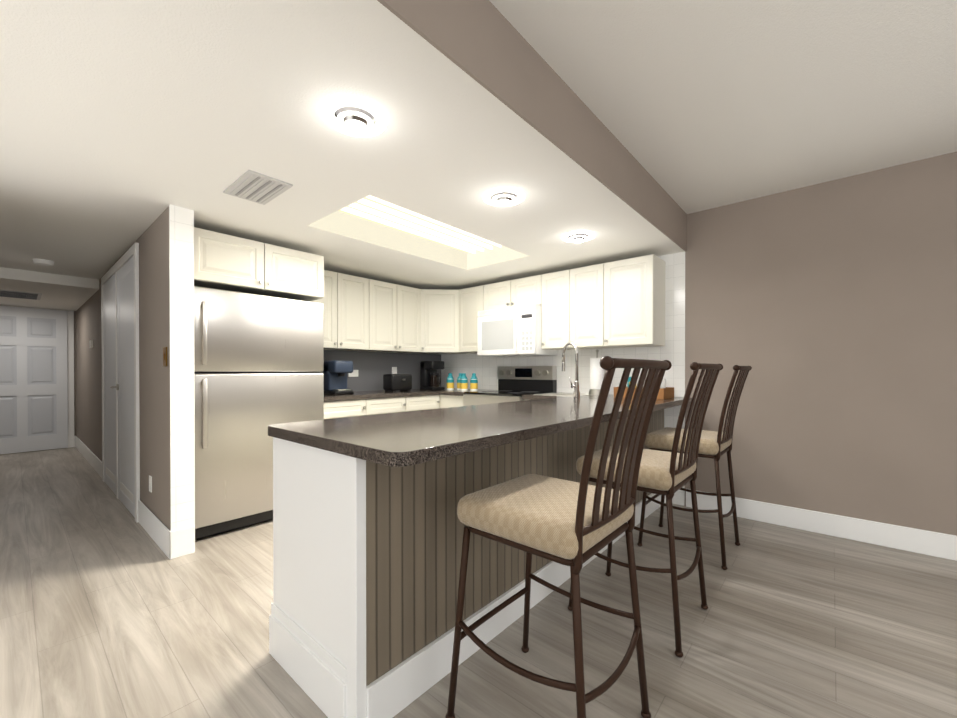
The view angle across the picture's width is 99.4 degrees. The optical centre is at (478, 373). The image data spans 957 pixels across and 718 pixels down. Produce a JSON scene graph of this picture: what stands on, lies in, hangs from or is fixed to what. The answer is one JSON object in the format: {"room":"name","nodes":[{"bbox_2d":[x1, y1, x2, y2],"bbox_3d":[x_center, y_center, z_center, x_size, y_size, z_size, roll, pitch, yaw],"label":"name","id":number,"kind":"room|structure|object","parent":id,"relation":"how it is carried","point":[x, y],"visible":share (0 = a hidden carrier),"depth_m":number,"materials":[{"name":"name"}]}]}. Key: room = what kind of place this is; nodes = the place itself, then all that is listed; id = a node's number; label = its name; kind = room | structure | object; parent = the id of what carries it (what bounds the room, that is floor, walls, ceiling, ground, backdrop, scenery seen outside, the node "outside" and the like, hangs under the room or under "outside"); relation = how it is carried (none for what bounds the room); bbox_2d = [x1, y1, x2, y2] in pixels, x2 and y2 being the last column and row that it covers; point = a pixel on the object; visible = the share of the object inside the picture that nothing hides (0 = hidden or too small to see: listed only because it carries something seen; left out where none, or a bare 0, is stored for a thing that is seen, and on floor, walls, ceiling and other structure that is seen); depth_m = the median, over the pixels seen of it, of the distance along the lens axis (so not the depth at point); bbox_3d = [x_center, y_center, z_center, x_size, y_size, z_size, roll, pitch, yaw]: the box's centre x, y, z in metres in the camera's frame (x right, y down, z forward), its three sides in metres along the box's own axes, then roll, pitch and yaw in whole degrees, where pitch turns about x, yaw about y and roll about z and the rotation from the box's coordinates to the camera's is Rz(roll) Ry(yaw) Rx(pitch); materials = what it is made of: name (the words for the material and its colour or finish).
{"room":"kitchen","nodes":[
{"label":"kitchen","id":0,"kind":"room"},
{"bbox_2d":[67,311,76,435],"bbox_3d":[-6.536,0.033,5.682,0.150,2.150,1.520,0,0,41],"label":"door frame","id":1,"kind":"structure","parent":0,"point":[75,427],"depth_m":6.11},
{"bbox_2d":[0,305,73,453],"bbox_3d":[-6.377,0.087,5.673,0.100,2.043,1.035,0,0,41],"label":"front door","id":2,"kind":"structure","parent":1,"relation":"in","point":[36,384],"depth_m":5.78,"materials":[{"name":"white paint"}]},
{"bbox_2d":[76,204,194,530],"bbox_3d":[-3.925,0.041,4.334,5.560,2.150,0.124,0,0,41],"label":"wall","id":3,"kind":"structure","parent":0,"point":[165,240],"depth_m":2.61,"materials":[{"name":"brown paint"}]},
{"bbox_2d":[101,242,139,522],"bbox_3d":[-3.253,0.067,3.620,1.780,2.105,0.072,0,0,41],"label":"closet door","id":4,"kind":"structure","parent":3,"relation":"in","point":[120,370],"depth_m":3.49,"materials":[{"name":"white wood"}]},
{"bbox_2d":[74,436,175,559],"bbox_3d":[-3.965,1.031,4.282,5.574,0.170,0.014,0,0,41],"label":"baseboard","id":5,"kind":"structure","parent":3,"relation":"attached to","point":[165,538],"depth_m":2.87,"materials":[{"name":"white wood"}]},
{"bbox_2d":[149,475,151,492],"bbox_3d":[-2.284,0.769,2.826,0.060,0.110,0.008,0,0,41],"label":"switch plate","id":6,"kind":"object","parent":3,"relation":"attached to","point":[150,477],"depth_m":2.81,"materials":[{"name":"white plastic"}]},
{"bbox_2d":[163,347,166,365],"bbox_3d":[-1.961,-0.105,2.538,0.080,0.120,0.012,0,0,41],"label":"switch plate","id":7,"kind":"object","parent":3,"relation":"attached to","point":[164,364],"depth_m":2.52,"materials":[{"name":"gold metal"}]},
{"bbox_2d":[0,0,684,289],"bbox_3d":[-3.830,-1.233,3.074,7.948,0.410,8.250,0,0,41],"label":"ceiling","id":8,"kind":"structure","parent":0,"point":[124,124],"depth_m":1.82,"materials":[{"name":"white paint"}]},
{"bbox_2d":[32,259,54,265],"bbox_3d":[-3.973,-1.013,3.709,0.140,0.034,0.140,0,0,41],"label":"smoke detector","id":9,"kind":"object","parent":8,"relation":"attached to","point":[43,262],"visible":1,"depth_m":3.68,"materials":[{"name":"white plastic"}]},
{"bbox_2d":[0,267,98,310],"bbox_3d":[-5.527,-0.984,4.818,2.500,0.104,1.249,0,0,41],"label":"ceiling bulkhead","id":10,"kind":"object","parent":8,"relation":"attached to","point":[65,292],"visible":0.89,"depth_m":4.44,"materials":[{"name":"white paint"}]},
{"bbox_2d":[0,289,41,299],"bbox_3d":[-5.484,-0.926,4.715,0.600,0.010,0.550,0,0,41],"label":"return air vent","id":11,"kind":"object","parent":10,"relation":"attached to","point":[19,294],"visible":1,"depth_m":4.75,"materials":[{"name":"grey metal"}]},
{"bbox_2d":[223,170,292,204],"bbox_3d":[-1.220,-1.017,2.241,0.380,0.012,0.220,0,0,41],"label":"ceiling vent","id":12,"kind":"object","parent":8,"relation":"in","point":[253,186],"visible":1,"depth_m":2.21,"materials":[{"name":"grey metal"}]},
{"bbox_2d":[323,98,385,136],"bbox_3d":[-0.490,-1.001,1.618,0.240,0.037,0.240,0,0,41],"label":"recessed light","id":13,"kind":"object","parent":8,"relation":"in","point":[355,117],"visible":1,"depth_m":1.58,"materials":[{"name":"white metal"}]},
{"bbox_2d":[309,195,529,269],"bbox_3d":[-0.368,-1.118,3.189,0.760,0.180,1.650,0,0,41],"label":"fluorescent ceiling light","id":14,"kind":"object","parent":8,"relation":"attached to","point":[387,214],"visible":0.48,"depth_m":3.32,"materials":[{"name":"white plastic"}]},
{"bbox_2d":[483,187,524,205],"bbox_3d":[0.147,-1.005,2.349,0.240,0.037,0.240,0,0,41],"label":"recessed light","id":15,"kind":"object","parent":8,"relation":"in","point":[504,196],"visible":0.96,"depth_m":2.31,"materials":[{"name":"white"}]},
{"bbox_2d":[377,0,686,251],"bbox_3d":[-0.895,-1.217,0.385,0.012,0.411,8.050,0,0,41],"label":"soffit","id":16,"kind":"structure","parent":8,"relation":"attached to","point":[485,44],"depth_m":1.67,"materials":[{"name":"grey paint"}]},
{"bbox_2d":[562,231,594,242],"bbox_3d":[0.745,-1.008,3.036,0.240,0.037,0.240,0,0,41],"label":"recessed light","id":17,"kind":"object","parent":8,"relation":"in","point":[577,236],"visible":1,"depth_m":3.00,"materials":[{"name":"white"}]},
{"bbox_2d":[320,350,440,391],"bbox_3d":[-1.529,0.041,4.306,0.150,2.150,2.980,0,0,41],"label":"wall","id":18,"kind":"structure","parent":0,"point":[372,368],"depth_m":4.62,"materials":[{"name":"grey tile"}]},
{"bbox_2d":[194,227,265,294],"bbox_3d":[-2.013,-0.795,3.067,0.737,0.345,0.468,0,0,41],"label":"upper cabinet","id":19,"kind":"object","parent":18,"relation":"attached to","point":[221,261],"depth_m":2.84,"materials":[{"name":"beige wood"}]},
{"bbox_2d":[262,243,325,302],"bbox_3d":[-1.705,-0.797,3.420,0.737,0.345,0.468,0,0,41],"label":"upper cabinet","id":20,"kind":"object","parent":18,"relation":"attached to","point":[290,273],"depth_m":3.18,"materials":[{"name":"beige wood"}]},
{"bbox_2d":[322,270,337,349],"bbox_3d":[-1.590,-0.607,3.871,0.319,0.730,0.353,0,0,41],"label":"upper cabinet","id":21,"kind":"object","parent":18,"relation":"attached to","point":[330,303],"depth_m":3.86,"materials":[{"name":"beige wood"}]},
{"bbox_2d":[348,370,357,376],"bbox_3d":[-1.352,-0.003,4.390,0.006,0.075,0.120,0,0,41],"label":"outlet","id":22,"kind":"object","parent":18,"relation":"attached to","point":[354,373],"depth_m":4.39,"materials":[{"name":"white plastic"}]},
{"bbox_2d":[338,273,369,350],"bbox_3d":[-1.358,-0.608,4.137,0.319,0.730,0.353,0,0,41],"label":"upper cabinet","id":23,"kind":"object","parent":18,"relation":"attached to","point":[353,291],"depth_m":4.04,"materials":[{"name":"beige wood"}]},
{"bbox_2d":[370,279,397,351],"bbox_3d":[-1.126,-0.610,4.404,0.319,0.730,0.353,0,0,41],"label":"upper cabinet","id":24,"kind":"object","parent":18,"relation":"attached to","point":[383,295],"depth_m":4.31,"materials":[{"name":"beige wood"}]},
{"bbox_2d":[392,367,396,373],"bbox_3d":[-0.994,-0.022,4.801,0.006,0.110,0.070,0,0,41],"label":"outlet","id":25,"kind":"object","parent":18,"relation":"attached to","point":[394,369],"depth_m":4.80,"materials":[{"name":"white plastic"}]},
{"bbox_2d":[386,285,421,353],"bbox_3d":[-0.895,-0.611,4.670,0.319,0.730,0.353,0,0,41],"label":"upper cabinet","id":26,"kind":"object","parent":18,"relation":"attached to","point":[409,298],"depth_m":4.57,"materials":[{"name":"beige wood"}]},
{"bbox_2d":[422,289,457,353],"bbox_3d":[-0.448,-0.612,4.716,0.327,0.724,0.327,0,0,41],"label":"upper cabinet","id":27,"kind":"object","parent":18,"relation":"attached to","point":[439,307],"depth_m":4.71,"materials":[{"name":"beige wood"}]},
{"bbox_2d":[426,351,453,354],"bbox_3d":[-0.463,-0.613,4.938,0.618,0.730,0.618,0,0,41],"label":"under-cabinet light","id":28,"kind":"object","parent":18,"relation":"attached to","point":[427,352],"depth_m":4.77,"materials":[{"name":"beige"}]},
{"bbox_2d":[0,447,956,717],"bbox_3d":[-2.039,1.181,1.527,12.700,0.100,8.250,0,0,41],"label":"floor","id":29,"kind":"structure","parent":0,"point":[108,609],"depth_m":1.80,"materials":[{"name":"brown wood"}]},
{"bbox_2d":[194,286,323,539],"bbox_3d":[-1.824,0.272,3.217,0.777,1.700,0.916,0,0,41],"label":"refrigerator","id":30,"kind":"object","parent":29,"relation":"on","point":[258,364],"visible":0.62,"depth_m":2.90,"materials":[{"name":"grey metal"}]},
{"bbox_2d":[324,389,439,411],"bbox_3d":[-0.917,0.655,4.403,0.644,0.918,2.027,0,0,41],"label":"base cabinet","id":31,"kind":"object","parent":29,"relation":"on","point":[359,401],"depth_m":3.93,"materials":[{"name":"beige wood"}]},
{"bbox_2d":[323,361,353,394],"bbox_3d":[-1.363,0.037,3.949,0.230,0.320,0.200,0,0,41],"label":"brewer","id":32,"kind":"object","parent":31,"relation":"on","point":[335,376],"visible":0.96,"depth_m":3.89,"materials":[{"name":"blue plastic"}]},
{"bbox_2d":[383,374,411,391],"bbox_3d":[-0.877,0.099,4.441,0.195,0.190,0.280,0,0,41],"label":"toaster","id":33,"kind":"object","parent":31,"relation":"on","point":[395,382],"visible":1,"depth_m":4.36,"materials":[{"name":"black plastic"}]},
{"bbox_2d":[420,361,444,389],"bbox_3d":[-0.534,0.022,4.818,0.257,0.340,0.200,0,0,41],"label":"coffee maker","id":34,"kind":"object","parent":31,"relation":"on","point":[429,377],"visible":1,"depth_m":4.78,"materials":[{"name":"black plastic"}]},
{"bbox_2d":[440,388,488,403],"bbox_3d":[-0.078,0.605,4.582,0.352,0.818,0.657,0,0,41],"label":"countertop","id":35,"kind":"structure","parent":29,"relation":"on","point":[455,396],"depth_m":4.41,"materials":[{"name":"beige wood"}]},
{"bbox_2d":[447,373,453,389],"bbox_3d":[-0.332,0.095,4.775,0.085,0.195,0.088,0,0,41],"label":"bottle","id":36,"kind":"object","parent":35,"relation":"on","point":[450,380],"depth_m":4.74,"materials":[{"name":"multicoloured plastic"}]},
{"bbox_2d":[268,393,691,717],"bbox_3d":[0.452,0.664,2.530,0.893,0.921,3.057,0,0,41],"label":"kitchen island","id":37,"kind":"structure","parent":29,"relation":"on","point":[371,489],"depth_m":1.46,"materials":[{"name":"beige wood"}]},
{"bbox_2d":[589,349,603,394],"bbox_3d":[1.116,-0.015,3.818,0.160,0.424,0.160,0,0,41],"label":"paper towel holder","id":38,"kind":"object","parent":37,"relation":"on","point":[596,374],"visible":0.75,"depth_m":3.76,"materials":[{"name":"white paper"}]},
{"bbox_2d":[614,377,673,398],"bbox_3d":[1.380,0.110,3.390,0.400,0.180,0.280,0,0,41],"label":"tray","id":39,"kind":"object","parent":37,"relation":"on","point":[664,392],"visible":0.31,"depth_m":3.31,"materials":[{"name":"brown wood"}]},
{"bbox_2d":[463,366,556,405],"bbox_3d":[0.310,0.519,4.205,0.724,1.195,0.711,0,0,41],"label":"range","id":40,"kind":"object","parent":29,"relation":"on","point":[515,383],"visible":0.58,"depth_m":4.26,"materials":[{"name":"silver metal"}]},
{"bbox_2d":[522,392,563,395],"bbox_3d":[0.754,0.657,3.865,0.388,0.921,0.644,0,0,41],"label":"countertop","id":41,"kind":"structure","parent":29,"relation":"on","point":[556,393],"depth_m":3.91,"materials":[{"name":"beige"}]},
{"bbox_2d":[562,342,579,396],"bbox_3d":[0.778,-0.038,3.489,0.211,0.476,0.166,0,0,41],"label":"faucet","id":42,"kind":"object","parent":41,"relation":"on","point":[575,386],"visible":1,"depth_m":3.42,"materials":[{"name":"silver metal"}]},
{"bbox_2d":[445,356,671,717],"bbox_3d":[0.254,0.544,1.303,0.584,1.176,0.486,0,0,41],"label":"bar stool","id":43,"kind":"object","parent":29,"relation":"on","point":[574,526],"visible":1,"depth_m":1.18,"materials":[{"name":"brown metal"}]},
{"bbox_2d":[567,362,722,657],"bbox_3d":[0.786,0.541,1.914,0.584,1.176,0.486,0,0,41],"label":"bar stool","id":44,"kind":"object","parent":29,"relation":"on","point":[668,474],"visible":0.85,"depth_m":1.73,"materials":[{"name":"brown metal"}]},
{"bbox_2d":[637,365,751,569],"bbox_3d":[1.397,0.537,2.622,0.584,1.176,0.486,0,0,41],"label":"bar stool","id":45,"kind":"object","parent":29,"relation":"on","point":[715,445],"visible":0.96,"depth_m":2.48,"materials":[{"name":"brown metal"}]},
{"bbox_2d":[441,152,956,535],"bbox_3d":[2.410,-0.157,2.950,7.870,2.560,0.150,0,0,41],"label":"wall","id":46,"kind":"structure","parent":0,"point":[826,312],"depth_m":2.83,"materials":[{"name":"grey paint"}]},
{"bbox_2d":[458,286,481,353],"bbox_3d":[0.015,-0.612,4.719,0.388,0.730,0.320,0,0,41],"label":"upper cabinet","id":47,"kind":"object","parent":46,"relation":"attached to","point":[469,299],"depth_m":4.62,"materials":[{"name":"beige wood"}]},
{"bbox_2d":[482,280,509,310],"bbox_3d":[0.301,-0.828,4.469,0.371,0.295,0.320,0,0,41],"label":"upper cabinet","id":48,"kind":"object","parent":46,"relation":"attached to","point":[495,295],"depth_m":4.36,"materials":[{"name":"beige wood"}]},
{"bbox_2d":[510,275,541,306],"bbox_3d":[0.580,-0.826,4.225,0.370,0.295,0.320,0,0,41],"label":"upper cabinet","id":49,"kind":"object","parent":46,"relation":"attached to","point":[528,290],"depth_m":4.10,"materials":[{"name":"beige wood"}]},
{"bbox_2d":[477,304,556,356],"bbox_3d":[0.392,-0.432,4.294,0.736,0.485,0.465,0,0,41],"label":"microwave","id":50,"kind":"object","parent":49,"relation":"attached to","point":[510,332],"visible":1,"depth_m":4.10,"materials":[{"name":"white"}]},
{"bbox_2d":[541,270,569,349],"bbox_3d":[0.837,-0.608,4.003,0.310,0.730,0.320,0,0,41],"label":"upper cabinet","id":51,"kind":"object","parent":46,"relation":"attached to","point":[555,309],"depth_m":3.88,"materials":[{"name":"beige wood"}]},
{"bbox_2d":[570,263,617,349],"bbox_3d":[1.078,-0.607,3.793,0.330,0.730,0.320,0,0,41],"label":"upper cabinet","id":52,"kind":"object","parent":46,"relation":"attached to","point":[588,283],"depth_m":3.66,"materials":[{"name":"beige wood"}]},
{"bbox_2d":[606,254,664,347],"bbox_3d":[1.361,-0.605,3.547,0.420,0.730,0.320,0,0,41],"label":"upper cabinet","id":53,"kind":"object","parent":46,"relation":"attached to","point":[618,304],"depth_m":3.41,"materials":[{"name":"beige wood"}]},
{"bbox_2d":[686,489,956,560],"bbox_3d":[3.451,1.054,1.937,4.520,0.150,0.018,0,0,41],"label":"baseboard","id":54,"kind":"structure","parent":46,"relation":"attached to","point":[931,543],"depth_m":2.78,"materials":[{"name":"white wood"}]},
{"bbox_2d":[489,0,956,213],"bbox_3d":[0.963,-1.365,-1.101,4.740,0.100,8.250,0,0,41],"label":"ceiling","id":55,"kind":"structure","parent":0,"point":[693,106],"depth_m":1.86,"materials":[{"name":"white paint"}]}
]}

